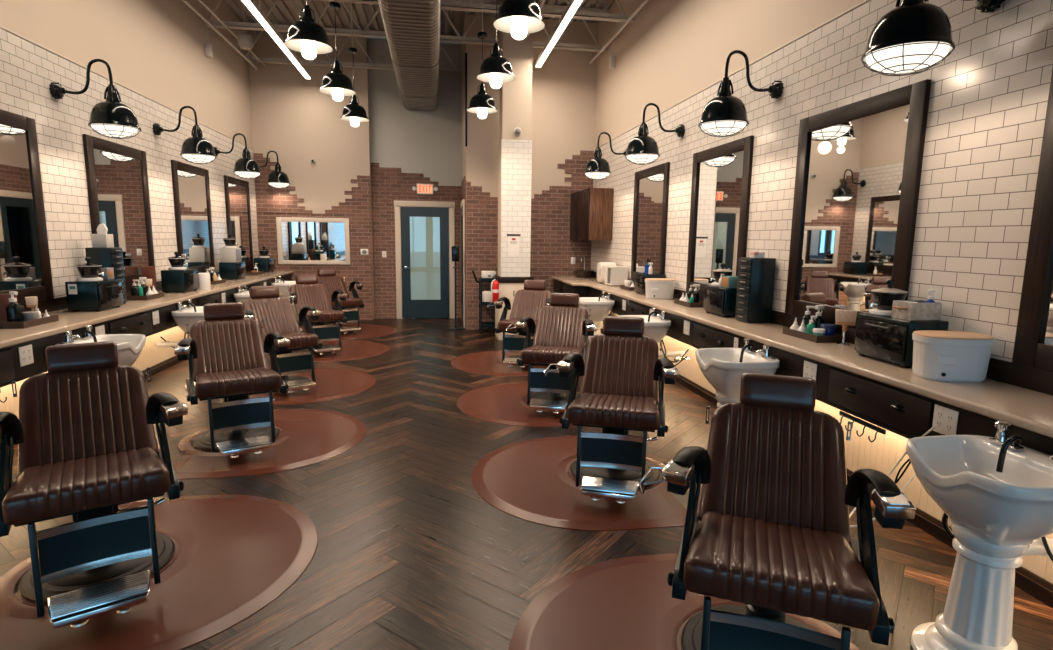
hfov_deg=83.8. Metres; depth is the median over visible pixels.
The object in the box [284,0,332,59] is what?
pendant lamp
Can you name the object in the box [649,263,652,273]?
spray bottle
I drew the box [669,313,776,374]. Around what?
apron panel
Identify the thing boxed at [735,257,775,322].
tower
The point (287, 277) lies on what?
apron panel
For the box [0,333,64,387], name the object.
apron panel
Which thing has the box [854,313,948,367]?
sterilizer
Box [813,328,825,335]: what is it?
jar
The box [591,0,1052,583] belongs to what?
wall
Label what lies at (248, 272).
wooden tray
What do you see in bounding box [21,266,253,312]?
backsplash
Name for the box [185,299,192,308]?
faucet
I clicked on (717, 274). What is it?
bowl
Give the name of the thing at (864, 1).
trim
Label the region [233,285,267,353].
sink
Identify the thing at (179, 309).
tap
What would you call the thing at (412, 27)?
air duct
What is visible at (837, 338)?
wooden tray
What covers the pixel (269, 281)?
apron panel
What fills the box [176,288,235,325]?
apron panel
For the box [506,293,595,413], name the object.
barber chair
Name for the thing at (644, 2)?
conduit
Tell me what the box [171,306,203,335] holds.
basin
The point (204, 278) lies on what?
canister
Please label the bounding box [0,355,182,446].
baseboard
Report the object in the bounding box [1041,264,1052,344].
mirror glass
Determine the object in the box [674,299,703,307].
wooden tray
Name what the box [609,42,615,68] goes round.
junction box
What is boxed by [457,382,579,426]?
floor mat
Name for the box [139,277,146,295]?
spray bottle
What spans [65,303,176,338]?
apron panel
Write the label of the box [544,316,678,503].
barber chair
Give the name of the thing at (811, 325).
pump bottle
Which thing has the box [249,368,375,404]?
floor mat
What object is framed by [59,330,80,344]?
tap
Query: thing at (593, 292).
apron panel
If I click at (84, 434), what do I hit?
barber chair
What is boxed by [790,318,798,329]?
bottle
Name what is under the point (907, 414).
drawer cabinet
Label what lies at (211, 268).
spray bottle
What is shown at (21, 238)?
mirror glass
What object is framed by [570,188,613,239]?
upper cabinet
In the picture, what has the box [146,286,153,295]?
bottle
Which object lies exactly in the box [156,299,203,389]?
sink
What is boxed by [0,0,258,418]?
wall
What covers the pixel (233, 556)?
floor mat
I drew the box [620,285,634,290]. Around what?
wooden tray
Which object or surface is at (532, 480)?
floor mat
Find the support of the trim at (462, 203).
attached to the wall at (564, 86)
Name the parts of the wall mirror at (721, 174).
frame rail, frame rail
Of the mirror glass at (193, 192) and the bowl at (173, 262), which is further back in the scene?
the mirror glass at (193, 192)
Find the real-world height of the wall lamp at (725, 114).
0.645 m
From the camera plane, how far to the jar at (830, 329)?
3.90 m
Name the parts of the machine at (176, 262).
plate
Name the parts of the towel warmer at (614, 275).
door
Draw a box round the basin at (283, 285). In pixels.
[271,281,295,298]
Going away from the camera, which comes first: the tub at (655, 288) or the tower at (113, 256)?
the tower at (113, 256)
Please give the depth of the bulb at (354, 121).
8.41 m
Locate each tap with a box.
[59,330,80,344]
[174,302,187,311]
[235,287,245,293]
[603,293,612,300]
[656,311,668,320]
[755,344,775,359]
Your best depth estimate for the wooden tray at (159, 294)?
5.78 m
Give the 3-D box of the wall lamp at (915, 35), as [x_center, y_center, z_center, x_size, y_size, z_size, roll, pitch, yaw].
[1.952,-1.534,2.796,0.637,0.645,0.380,-1,9,-9]
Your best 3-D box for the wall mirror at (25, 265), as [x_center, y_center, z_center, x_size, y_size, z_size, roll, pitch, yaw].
[-3.846,-0.844,4.213,0.032,1.435,1.140,-1,9,-9]
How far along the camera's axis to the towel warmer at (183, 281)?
6.50 m
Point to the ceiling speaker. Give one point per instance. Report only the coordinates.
(245, 41)
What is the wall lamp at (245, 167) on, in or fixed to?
attached to the wall at (155, 49)
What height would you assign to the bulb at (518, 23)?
0.274 m
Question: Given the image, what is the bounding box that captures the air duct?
[378,0,440,111]
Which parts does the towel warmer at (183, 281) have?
door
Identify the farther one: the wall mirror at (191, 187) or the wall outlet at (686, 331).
the wall mirror at (191, 187)
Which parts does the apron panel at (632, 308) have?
drawer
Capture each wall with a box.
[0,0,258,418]
[246,30,374,319]
[367,38,461,318]
[461,14,597,329]
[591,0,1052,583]
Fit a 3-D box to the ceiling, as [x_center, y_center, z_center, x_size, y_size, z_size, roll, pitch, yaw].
[-0.720,-4.052,2.887,6.285,0.120,16.460,-1,9,-9]
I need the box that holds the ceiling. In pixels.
[222,0,614,43]
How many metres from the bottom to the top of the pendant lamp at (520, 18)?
1.964 m
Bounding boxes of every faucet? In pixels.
[81,325,92,338]
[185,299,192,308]
[651,308,658,317]
[744,338,754,352]
[989,421,1023,450]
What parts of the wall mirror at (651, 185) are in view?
frame rail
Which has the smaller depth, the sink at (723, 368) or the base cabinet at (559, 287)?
the sink at (723, 368)
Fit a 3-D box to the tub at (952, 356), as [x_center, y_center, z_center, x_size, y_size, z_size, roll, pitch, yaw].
[2.084,0.151,2.883,0.332,0.218,0.224,1,8,3]
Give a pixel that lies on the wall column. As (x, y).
(515, 109)
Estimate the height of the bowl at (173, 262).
0.100 m
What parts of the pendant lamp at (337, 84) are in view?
cord, lamp shade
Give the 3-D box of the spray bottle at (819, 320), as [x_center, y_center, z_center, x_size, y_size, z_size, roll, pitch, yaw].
[2.003,-0.027,4.025,0.075,0.218,0.072,-4,10,-28]
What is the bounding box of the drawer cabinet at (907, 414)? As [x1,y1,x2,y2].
[775,348,1052,455]
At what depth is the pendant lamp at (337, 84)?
6.74 m
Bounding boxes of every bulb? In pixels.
[301,39,316,59]
[332,87,343,100]
[350,117,359,126]
[477,107,486,118]
[490,73,501,88]
[511,16,526,39]
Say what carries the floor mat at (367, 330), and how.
on the floor
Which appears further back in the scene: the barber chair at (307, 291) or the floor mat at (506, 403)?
the barber chair at (307, 291)
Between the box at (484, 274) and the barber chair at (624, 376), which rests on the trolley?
the box at (484, 274)
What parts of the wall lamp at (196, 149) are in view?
lamp shade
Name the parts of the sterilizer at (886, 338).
handle, door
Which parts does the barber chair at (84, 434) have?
arm post, rail, armrest, shoulder plate, foot knob, seat, backrest, seat frame, legrest panel, foot knob, pump lever, shoulder plate, armrest, arm post, rail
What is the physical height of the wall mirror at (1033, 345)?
1.435 m
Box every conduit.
[182,0,257,69]
[199,0,265,66]
[465,53,466,146]
[525,0,544,39]
[589,0,648,63]
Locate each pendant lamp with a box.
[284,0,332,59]
[319,0,355,100]
[340,3,368,126]
[467,0,497,118]
[477,0,514,88]
[493,0,544,39]
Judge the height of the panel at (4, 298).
0.220 m
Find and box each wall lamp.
[49,59,140,138]
[152,106,216,163]
[214,133,261,178]
[259,151,289,188]
[584,132,626,179]
[625,103,684,164]
[698,50,783,136]
[861,0,1004,75]
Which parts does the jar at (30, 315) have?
lid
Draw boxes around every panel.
[0,294,17,319]
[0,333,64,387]
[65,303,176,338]
[142,266,155,290]
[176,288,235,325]
[235,278,272,292]
[273,274,290,281]
[589,287,613,312]
[614,295,669,335]
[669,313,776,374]
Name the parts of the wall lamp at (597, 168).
lamp shade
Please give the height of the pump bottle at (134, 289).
0.192 m
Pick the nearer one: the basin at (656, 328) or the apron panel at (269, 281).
the basin at (656, 328)
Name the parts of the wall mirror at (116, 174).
frame rail, frame rail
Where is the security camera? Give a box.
[514,128,520,134]
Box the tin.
[722,276,738,287]
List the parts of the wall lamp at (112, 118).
lamp shade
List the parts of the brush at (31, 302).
handle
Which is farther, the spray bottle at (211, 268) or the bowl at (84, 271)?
the spray bottle at (211, 268)
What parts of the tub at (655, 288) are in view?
label plate, lid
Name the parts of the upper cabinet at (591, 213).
cupboard door, cupboard door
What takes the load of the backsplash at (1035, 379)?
attached to the wall at (988, 100)
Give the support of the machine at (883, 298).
on the sterilizer at (886, 338)
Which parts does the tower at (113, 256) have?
drawer, drawer, drawer, drawer, drawer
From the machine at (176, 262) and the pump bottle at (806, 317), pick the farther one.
the machine at (176, 262)
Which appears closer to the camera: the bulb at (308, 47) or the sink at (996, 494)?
the sink at (996, 494)
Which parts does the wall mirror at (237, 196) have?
frame rail, frame rail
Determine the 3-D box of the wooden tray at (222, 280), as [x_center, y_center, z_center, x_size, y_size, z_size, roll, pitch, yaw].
[-4.184,-0.577,7.813,0.210,0.045,0.380,-1,9,-9]
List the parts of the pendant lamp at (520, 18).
lamp shade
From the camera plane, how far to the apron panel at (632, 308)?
6.77 m
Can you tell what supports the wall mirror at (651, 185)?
attached to the wall at (988, 100)
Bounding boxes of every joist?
[205,0,608,51]
[243,22,462,73]
[314,0,635,22]
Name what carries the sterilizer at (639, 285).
on the countertop at (1031, 410)
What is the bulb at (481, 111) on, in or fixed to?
on the pendant lamp at (483, 104)
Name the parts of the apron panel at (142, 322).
drawer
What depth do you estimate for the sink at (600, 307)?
7.35 m
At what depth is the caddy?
3.09 m
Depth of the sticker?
4.83 m
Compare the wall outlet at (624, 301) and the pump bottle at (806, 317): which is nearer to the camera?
the pump bottle at (806, 317)
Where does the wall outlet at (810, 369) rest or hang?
attached to the drawer cabinet at (907, 414)
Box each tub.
[645,278,675,298]
[912,330,994,381]
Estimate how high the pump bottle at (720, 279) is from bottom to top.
0.112 m
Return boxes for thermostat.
[360,249,367,254]
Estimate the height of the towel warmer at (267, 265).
0.250 m
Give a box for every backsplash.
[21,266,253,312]
[592,271,1052,394]
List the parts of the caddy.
handle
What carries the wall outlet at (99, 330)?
attached to the apron panel at (142, 322)
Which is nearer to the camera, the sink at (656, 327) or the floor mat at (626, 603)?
the floor mat at (626, 603)
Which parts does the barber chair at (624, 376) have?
rail, arm post, armrest, foot knob, legrest panel, seat frame, seat, backrest, foot knob, pump lever, rail, arm post, armrest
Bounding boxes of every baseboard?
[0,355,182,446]
[675,374,1052,607]
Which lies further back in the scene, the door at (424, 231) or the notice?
the door at (424, 231)
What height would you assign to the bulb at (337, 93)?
0.274 m
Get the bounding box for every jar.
[22,311,38,320]
[624,280,631,286]
[644,259,652,273]
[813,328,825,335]
[820,324,836,335]
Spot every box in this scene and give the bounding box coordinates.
[91,224,113,247]
[204,29,212,57]
[220,248,241,261]
[481,271,495,278]
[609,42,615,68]
[750,252,764,257]
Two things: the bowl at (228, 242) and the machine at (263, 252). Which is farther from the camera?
the machine at (263, 252)
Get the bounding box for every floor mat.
[0,494,317,649]
[173,409,366,479]
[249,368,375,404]
[292,340,388,361]
[340,324,397,338]
[451,350,546,375]
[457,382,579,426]
[471,436,686,530]
[508,553,858,649]
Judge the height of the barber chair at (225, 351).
1.017 m
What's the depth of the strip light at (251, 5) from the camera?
7.81 m
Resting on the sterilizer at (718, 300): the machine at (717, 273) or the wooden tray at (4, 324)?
the machine at (717, 273)
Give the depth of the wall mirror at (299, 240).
10.74 m
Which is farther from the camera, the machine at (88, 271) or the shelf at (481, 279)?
the shelf at (481, 279)
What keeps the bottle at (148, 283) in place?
in the wooden tray at (159, 294)
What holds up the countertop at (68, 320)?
attached to the wall at (155, 49)
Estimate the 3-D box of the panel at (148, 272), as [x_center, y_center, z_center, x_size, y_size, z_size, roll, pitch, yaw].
[-4.087,-0.486,6.348,0.120,0.300,0.024,-1,9,-9]
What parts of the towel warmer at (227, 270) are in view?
door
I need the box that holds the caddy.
[891,300,941,320]
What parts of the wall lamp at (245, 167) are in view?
lamp shade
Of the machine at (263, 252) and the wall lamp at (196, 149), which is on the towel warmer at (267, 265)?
the machine at (263, 252)
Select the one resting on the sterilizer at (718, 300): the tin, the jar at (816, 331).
the tin
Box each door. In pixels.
[401,207,448,317]
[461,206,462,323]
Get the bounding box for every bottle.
[6,291,22,321]
[35,306,41,317]
[131,280,138,295]
[137,281,143,295]
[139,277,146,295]
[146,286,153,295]
[209,267,214,280]
[213,272,217,280]
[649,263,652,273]
[687,285,692,299]
[689,294,693,302]
[692,284,699,302]
[719,274,723,286]
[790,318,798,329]
[797,319,806,332]
[801,306,814,327]
[806,316,816,334]
[813,305,823,327]
[925,289,935,302]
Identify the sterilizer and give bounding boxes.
[634,273,665,295]
[703,285,736,316]
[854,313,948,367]
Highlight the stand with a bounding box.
[448,246,463,329]
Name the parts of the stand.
plate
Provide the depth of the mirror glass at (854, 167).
3.80 m
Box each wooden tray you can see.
[0,315,58,328]
[126,292,164,299]
[210,279,225,284]
[246,271,263,274]
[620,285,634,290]
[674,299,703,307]
[783,327,841,342]
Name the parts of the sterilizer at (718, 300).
door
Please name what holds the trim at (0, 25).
attached to the wall at (155, 49)
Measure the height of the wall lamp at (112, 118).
0.645 m
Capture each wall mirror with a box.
[0,109,53,303]
[82,134,155,286]
[171,160,214,272]
[224,175,252,266]
[276,217,349,264]
[631,162,669,279]
[686,135,753,294]
[785,79,930,328]
[1012,67,1052,371]
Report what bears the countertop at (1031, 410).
on the base cabinet at (559, 287)
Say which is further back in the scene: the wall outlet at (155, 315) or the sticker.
the wall outlet at (155, 315)
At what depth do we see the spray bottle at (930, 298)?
3.10 m
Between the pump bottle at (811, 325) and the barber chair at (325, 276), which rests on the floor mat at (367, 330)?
the barber chair at (325, 276)
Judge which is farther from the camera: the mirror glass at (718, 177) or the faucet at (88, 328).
the mirror glass at (718, 177)
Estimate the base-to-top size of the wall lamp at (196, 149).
0.645 m
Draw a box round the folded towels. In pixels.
[482,291,491,301]
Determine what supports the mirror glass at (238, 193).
on the wall mirror at (237, 196)
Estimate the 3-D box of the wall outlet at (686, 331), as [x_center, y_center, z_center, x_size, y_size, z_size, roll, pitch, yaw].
[1.456,0.025,5.329,0.007,0.124,0.124,-1,9,-9]
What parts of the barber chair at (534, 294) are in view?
arm post, armrest, seat frame, seat, legrest panel, backrest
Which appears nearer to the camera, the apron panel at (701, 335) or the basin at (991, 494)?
the basin at (991, 494)
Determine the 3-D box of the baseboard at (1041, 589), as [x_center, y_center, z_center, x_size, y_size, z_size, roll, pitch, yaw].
[2.208,1.088,3.318,0.022,0.100,14.486,-1,9,-9]
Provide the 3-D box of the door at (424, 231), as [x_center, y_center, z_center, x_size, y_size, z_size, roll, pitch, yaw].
[-1.941,-1.179,11.254,0.890,2.113,0.102,-1,9,-9]
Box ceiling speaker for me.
[238,5,252,49]
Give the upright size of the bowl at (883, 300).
0.100 m
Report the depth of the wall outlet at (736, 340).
4.44 m
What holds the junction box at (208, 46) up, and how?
attached to the wall at (155, 49)
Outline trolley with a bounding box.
[472,270,494,333]
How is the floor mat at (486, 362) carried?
on the floor
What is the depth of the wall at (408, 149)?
10.98 m
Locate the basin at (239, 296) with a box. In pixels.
[233,291,250,302]
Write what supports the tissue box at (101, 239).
on the tower at (113, 256)
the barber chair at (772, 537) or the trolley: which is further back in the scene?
the trolley
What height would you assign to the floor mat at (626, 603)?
0.016 m
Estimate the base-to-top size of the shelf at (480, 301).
0.050 m
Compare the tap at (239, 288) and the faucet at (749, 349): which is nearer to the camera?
the faucet at (749, 349)
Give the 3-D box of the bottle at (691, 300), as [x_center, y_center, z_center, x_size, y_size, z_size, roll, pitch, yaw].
[1.647,-0.253,5.839,0.045,0.120,0.044,-1,9,-13]
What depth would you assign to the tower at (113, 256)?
5.24 m
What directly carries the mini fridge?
on the countertop at (1031, 410)
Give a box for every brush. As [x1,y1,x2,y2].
[25,296,37,310]
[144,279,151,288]
[835,309,857,345]
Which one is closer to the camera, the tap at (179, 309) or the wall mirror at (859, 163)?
the wall mirror at (859, 163)
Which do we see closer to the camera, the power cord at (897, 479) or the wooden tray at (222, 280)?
the power cord at (897, 479)
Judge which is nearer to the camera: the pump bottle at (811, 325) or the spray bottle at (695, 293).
the pump bottle at (811, 325)
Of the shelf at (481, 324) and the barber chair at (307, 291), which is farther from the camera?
the shelf at (481, 324)
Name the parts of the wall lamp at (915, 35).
lamp shade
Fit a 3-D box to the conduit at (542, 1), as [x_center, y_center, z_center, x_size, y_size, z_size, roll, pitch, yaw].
[0.302,-3.895,6.597,0.042,0.044,5.950,-1,9,-9]
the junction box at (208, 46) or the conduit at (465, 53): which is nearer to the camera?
the junction box at (208, 46)
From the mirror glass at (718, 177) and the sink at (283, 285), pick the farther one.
the sink at (283, 285)
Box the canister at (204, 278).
[198,267,210,289]
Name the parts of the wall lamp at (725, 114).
lamp shade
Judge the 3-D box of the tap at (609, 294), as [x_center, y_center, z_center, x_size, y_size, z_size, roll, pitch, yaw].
[1.024,-0.352,7.394,0.104,0.090,0.110,-1,9,-9]
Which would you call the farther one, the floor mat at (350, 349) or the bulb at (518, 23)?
the floor mat at (350, 349)
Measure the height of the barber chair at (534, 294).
1.017 m
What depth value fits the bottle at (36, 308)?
4.21 m
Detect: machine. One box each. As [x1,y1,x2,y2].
[75,257,103,281]
[167,252,187,269]
[223,234,237,247]
[258,246,270,257]
[710,263,732,285]
[869,279,907,315]
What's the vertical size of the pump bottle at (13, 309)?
0.240 m
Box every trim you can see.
[0,25,252,148]
[394,200,454,318]
[460,199,464,327]
[595,0,868,148]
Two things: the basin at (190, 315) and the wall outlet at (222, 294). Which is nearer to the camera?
the basin at (190, 315)
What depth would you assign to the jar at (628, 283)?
7.74 m
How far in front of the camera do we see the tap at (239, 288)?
7.68 m
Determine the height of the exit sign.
0.195 m
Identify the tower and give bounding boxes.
[85,247,126,303]
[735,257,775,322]
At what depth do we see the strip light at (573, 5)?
7.56 m
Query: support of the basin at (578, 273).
in the countertop at (1031, 410)
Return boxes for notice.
[507,233,520,255]
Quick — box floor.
[0,318,1052,649]
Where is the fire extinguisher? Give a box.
[491,276,498,301]
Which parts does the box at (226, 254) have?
panel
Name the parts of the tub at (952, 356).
label plate, lid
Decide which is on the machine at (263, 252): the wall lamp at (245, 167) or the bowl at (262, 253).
the bowl at (262, 253)
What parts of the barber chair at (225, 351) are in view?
armrest, arm post, rail, backrest, foot knob, seat frame, seat, legrest panel, foot knob, armrest, arm post, rail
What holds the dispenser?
on the stand
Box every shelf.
[479,277,493,281]
[479,300,493,304]
[479,322,494,327]
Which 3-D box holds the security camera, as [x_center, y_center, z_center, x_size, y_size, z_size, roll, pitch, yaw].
[-0.126,-2.881,8.710,0.110,0.110,0.090,-1,9,-9]
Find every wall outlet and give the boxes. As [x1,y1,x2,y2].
[18,344,33,366]
[95,325,104,334]
[152,310,159,324]
[221,293,225,302]
[622,300,625,310]
[683,320,689,334]
[734,337,738,347]
[803,361,816,380]
[932,404,958,434]
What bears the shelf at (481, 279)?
attached to the trolley
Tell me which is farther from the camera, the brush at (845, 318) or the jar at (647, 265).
the jar at (647, 265)
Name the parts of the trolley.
handle, post, post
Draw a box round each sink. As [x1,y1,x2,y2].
[56,325,145,365]
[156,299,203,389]
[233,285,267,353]
[271,276,302,330]
[579,291,614,338]
[618,308,689,365]
[695,338,779,406]
[906,421,1052,649]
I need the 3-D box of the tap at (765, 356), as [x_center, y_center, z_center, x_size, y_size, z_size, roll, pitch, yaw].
[1.575,0.179,3.877,0.104,0.090,0.110,-1,9,-9]
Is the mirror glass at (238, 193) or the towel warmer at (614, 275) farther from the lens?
the mirror glass at (238, 193)
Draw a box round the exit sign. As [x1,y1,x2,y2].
[412,184,437,194]
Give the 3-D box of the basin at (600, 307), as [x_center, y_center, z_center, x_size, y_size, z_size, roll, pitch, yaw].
[0.873,-0.191,7.528,0.448,0.283,0.510,-1,9,-9]
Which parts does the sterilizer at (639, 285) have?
door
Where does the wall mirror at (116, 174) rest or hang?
attached to the wall at (155, 49)
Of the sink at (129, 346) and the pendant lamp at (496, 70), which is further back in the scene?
the pendant lamp at (496, 70)
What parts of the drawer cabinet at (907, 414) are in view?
drawer pull, hook rail, drawer, drawer pull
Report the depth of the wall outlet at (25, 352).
3.78 m
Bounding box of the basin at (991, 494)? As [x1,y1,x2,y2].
[906,435,1052,546]
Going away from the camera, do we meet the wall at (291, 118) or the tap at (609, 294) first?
the tap at (609, 294)
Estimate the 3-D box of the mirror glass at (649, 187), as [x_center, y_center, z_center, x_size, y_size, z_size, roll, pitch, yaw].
[1.549,-1.254,7.417,0.009,1.245,0.950,-1,9,-8]
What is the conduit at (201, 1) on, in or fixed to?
attached to the joist at (444, 5)
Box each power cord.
[849,426,934,526]
[894,434,944,482]
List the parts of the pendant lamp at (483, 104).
hanging rod, lamp shade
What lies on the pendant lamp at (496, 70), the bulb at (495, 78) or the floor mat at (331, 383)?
the bulb at (495, 78)
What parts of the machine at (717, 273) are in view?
lid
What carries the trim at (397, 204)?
attached to the wall at (408, 149)
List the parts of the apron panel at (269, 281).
drawer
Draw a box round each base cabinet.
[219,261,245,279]
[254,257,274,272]
[554,280,611,333]
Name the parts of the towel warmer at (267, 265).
door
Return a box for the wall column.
[495,0,533,339]
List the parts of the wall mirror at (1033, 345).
frame rail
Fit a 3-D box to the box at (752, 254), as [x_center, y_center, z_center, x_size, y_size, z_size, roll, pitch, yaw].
[1.854,-0.564,4.708,0.091,0.046,0.072,-1,9,-9]
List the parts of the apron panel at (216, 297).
drawer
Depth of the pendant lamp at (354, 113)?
8.34 m
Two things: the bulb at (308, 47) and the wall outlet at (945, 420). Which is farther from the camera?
the bulb at (308, 47)
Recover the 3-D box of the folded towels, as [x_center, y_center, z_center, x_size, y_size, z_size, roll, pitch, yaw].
[-0.628,-0.463,9.790,0.210,0.200,0.200,-1,9,-9]
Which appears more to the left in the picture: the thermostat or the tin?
the thermostat
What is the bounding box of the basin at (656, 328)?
[618,315,670,342]
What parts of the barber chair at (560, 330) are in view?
rail, arm post, armrest, seat frame, legrest panel, seat, backrest, arm post, armrest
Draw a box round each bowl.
[76,266,100,277]
[168,259,184,266]
[223,239,235,245]
[259,251,268,255]
[713,271,731,282]
[872,291,906,310]
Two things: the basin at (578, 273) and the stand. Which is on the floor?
the stand
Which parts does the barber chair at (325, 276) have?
backrest, seat, seat frame, legrest panel, armrest, arm post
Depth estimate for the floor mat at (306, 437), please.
4.35 m
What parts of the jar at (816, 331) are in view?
lid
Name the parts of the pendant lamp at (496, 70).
lamp shade, cord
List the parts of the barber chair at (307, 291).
armrest, arm post, backrest, seat, seat frame, legrest panel, armrest, arm post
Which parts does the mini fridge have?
door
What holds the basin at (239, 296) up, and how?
in the sink at (243, 294)
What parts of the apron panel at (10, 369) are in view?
drawer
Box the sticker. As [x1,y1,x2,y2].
[68,284,76,293]
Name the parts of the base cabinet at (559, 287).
cabinet door, cabinet door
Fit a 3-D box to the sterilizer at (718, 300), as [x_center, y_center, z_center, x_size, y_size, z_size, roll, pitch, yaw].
[1.758,-0.214,5.191,0.274,0.250,0.370,-1,9,-9]
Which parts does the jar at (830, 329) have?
lid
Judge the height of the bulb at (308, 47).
0.274 m
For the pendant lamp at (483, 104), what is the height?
1.964 m
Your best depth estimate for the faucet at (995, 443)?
2.27 m
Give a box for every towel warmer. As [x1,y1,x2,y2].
[65,279,122,311]
[161,269,198,292]
[604,266,627,285]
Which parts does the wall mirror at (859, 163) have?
frame rail, frame rail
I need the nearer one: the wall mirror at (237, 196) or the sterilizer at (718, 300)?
the sterilizer at (718, 300)
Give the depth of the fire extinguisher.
8.92 m
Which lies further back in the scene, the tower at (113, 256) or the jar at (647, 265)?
the jar at (647, 265)
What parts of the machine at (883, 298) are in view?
plate, lid, knob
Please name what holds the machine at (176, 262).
on the towel warmer at (183, 281)
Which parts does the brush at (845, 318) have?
handle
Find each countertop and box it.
[0,271,293,348]
[552,276,1052,437]
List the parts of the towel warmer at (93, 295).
door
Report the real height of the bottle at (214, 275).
0.150 m
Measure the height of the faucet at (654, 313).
0.090 m
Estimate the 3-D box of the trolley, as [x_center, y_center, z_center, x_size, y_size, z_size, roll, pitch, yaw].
[-0.702,-0.392,9.814,0.422,1.035,0.379,-1,9,-9]
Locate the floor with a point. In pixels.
(408, 555)
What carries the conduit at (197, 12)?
attached to the wall at (155, 49)
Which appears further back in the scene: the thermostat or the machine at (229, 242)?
the thermostat
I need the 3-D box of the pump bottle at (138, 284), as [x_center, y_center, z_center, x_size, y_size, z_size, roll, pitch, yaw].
[-3.880,-0.357,5.879,0.062,0.176,0.064,4,9,22]
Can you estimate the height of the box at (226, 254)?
0.204 m
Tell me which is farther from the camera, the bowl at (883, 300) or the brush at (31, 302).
the brush at (31, 302)
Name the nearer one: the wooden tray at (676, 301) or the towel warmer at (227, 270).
the wooden tray at (676, 301)
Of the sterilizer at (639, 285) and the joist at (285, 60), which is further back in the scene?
the joist at (285, 60)
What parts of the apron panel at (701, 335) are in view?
drawer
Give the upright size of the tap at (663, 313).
0.090 m
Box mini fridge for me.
[597,262,615,283]
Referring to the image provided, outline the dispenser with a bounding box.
[452,246,458,261]
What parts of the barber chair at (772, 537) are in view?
rail, arm post, armrest, shoulder plate, legrest panel, backrest, seat, shoulder plate, rail, arm post, armrest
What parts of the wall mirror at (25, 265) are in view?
frame rail, frame rail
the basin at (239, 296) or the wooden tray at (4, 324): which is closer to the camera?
the wooden tray at (4, 324)
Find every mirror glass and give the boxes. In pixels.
[0,124,42,290]
[93,148,149,274]
[178,170,210,267]
[228,183,250,260]
[635,173,663,272]
[692,150,743,284]
[796,104,909,312]
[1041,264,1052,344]
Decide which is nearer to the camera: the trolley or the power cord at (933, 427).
the power cord at (933, 427)
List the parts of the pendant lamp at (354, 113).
hanging rod, lamp shade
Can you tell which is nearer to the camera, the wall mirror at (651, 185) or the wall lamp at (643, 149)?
the wall lamp at (643, 149)
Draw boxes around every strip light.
[242,0,310,78]
[535,0,582,67]
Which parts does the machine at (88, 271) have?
lid, knob, plate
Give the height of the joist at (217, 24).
0.600 m
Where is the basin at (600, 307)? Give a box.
[579,297,614,321]
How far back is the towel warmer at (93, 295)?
4.87 m
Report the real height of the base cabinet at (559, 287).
0.885 m
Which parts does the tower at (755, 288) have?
drawer, drawer, drawer, drawer, drawer, drawer, drawer, drawer, drawer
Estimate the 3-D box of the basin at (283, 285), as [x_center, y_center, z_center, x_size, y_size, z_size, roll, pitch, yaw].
[-3.913,-0.564,9.618,0.448,0.283,0.510,-1,9,-9]
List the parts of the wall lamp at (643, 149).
lamp shade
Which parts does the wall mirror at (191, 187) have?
frame rail, frame rail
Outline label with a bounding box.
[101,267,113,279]
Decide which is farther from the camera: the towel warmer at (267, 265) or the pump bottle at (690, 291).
the towel warmer at (267, 265)
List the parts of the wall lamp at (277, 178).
lamp shade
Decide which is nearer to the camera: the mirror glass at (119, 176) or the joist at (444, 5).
the mirror glass at (119, 176)
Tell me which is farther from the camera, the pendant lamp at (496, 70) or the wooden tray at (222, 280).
the wooden tray at (222, 280)
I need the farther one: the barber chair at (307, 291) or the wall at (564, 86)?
the wall at (564, 86)
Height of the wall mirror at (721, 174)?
1.435 m
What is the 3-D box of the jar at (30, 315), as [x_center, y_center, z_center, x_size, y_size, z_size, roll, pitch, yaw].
[-3.509,-0.050,4.150,0.088,0.087,0.088,-6,11,-37]
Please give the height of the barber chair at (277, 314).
1.017 m
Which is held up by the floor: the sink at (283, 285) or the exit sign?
the sink at (283, 285)
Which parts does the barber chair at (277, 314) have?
armrest, backrest, seat frame, seat, legrest panel, armrest, arm post, rail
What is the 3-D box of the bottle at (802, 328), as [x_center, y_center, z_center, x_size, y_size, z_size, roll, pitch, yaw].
[1.915,0.018,4.064,0.074,0.115,0.073,3,9,18]
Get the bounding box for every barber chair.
[0,341,187,628]
[174,302,289,457]
[240,285,322,392]
[288,274,347,354]
[317,268,364,333]
[488,280,553,367]
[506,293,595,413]
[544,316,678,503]
[638,372,915,649]

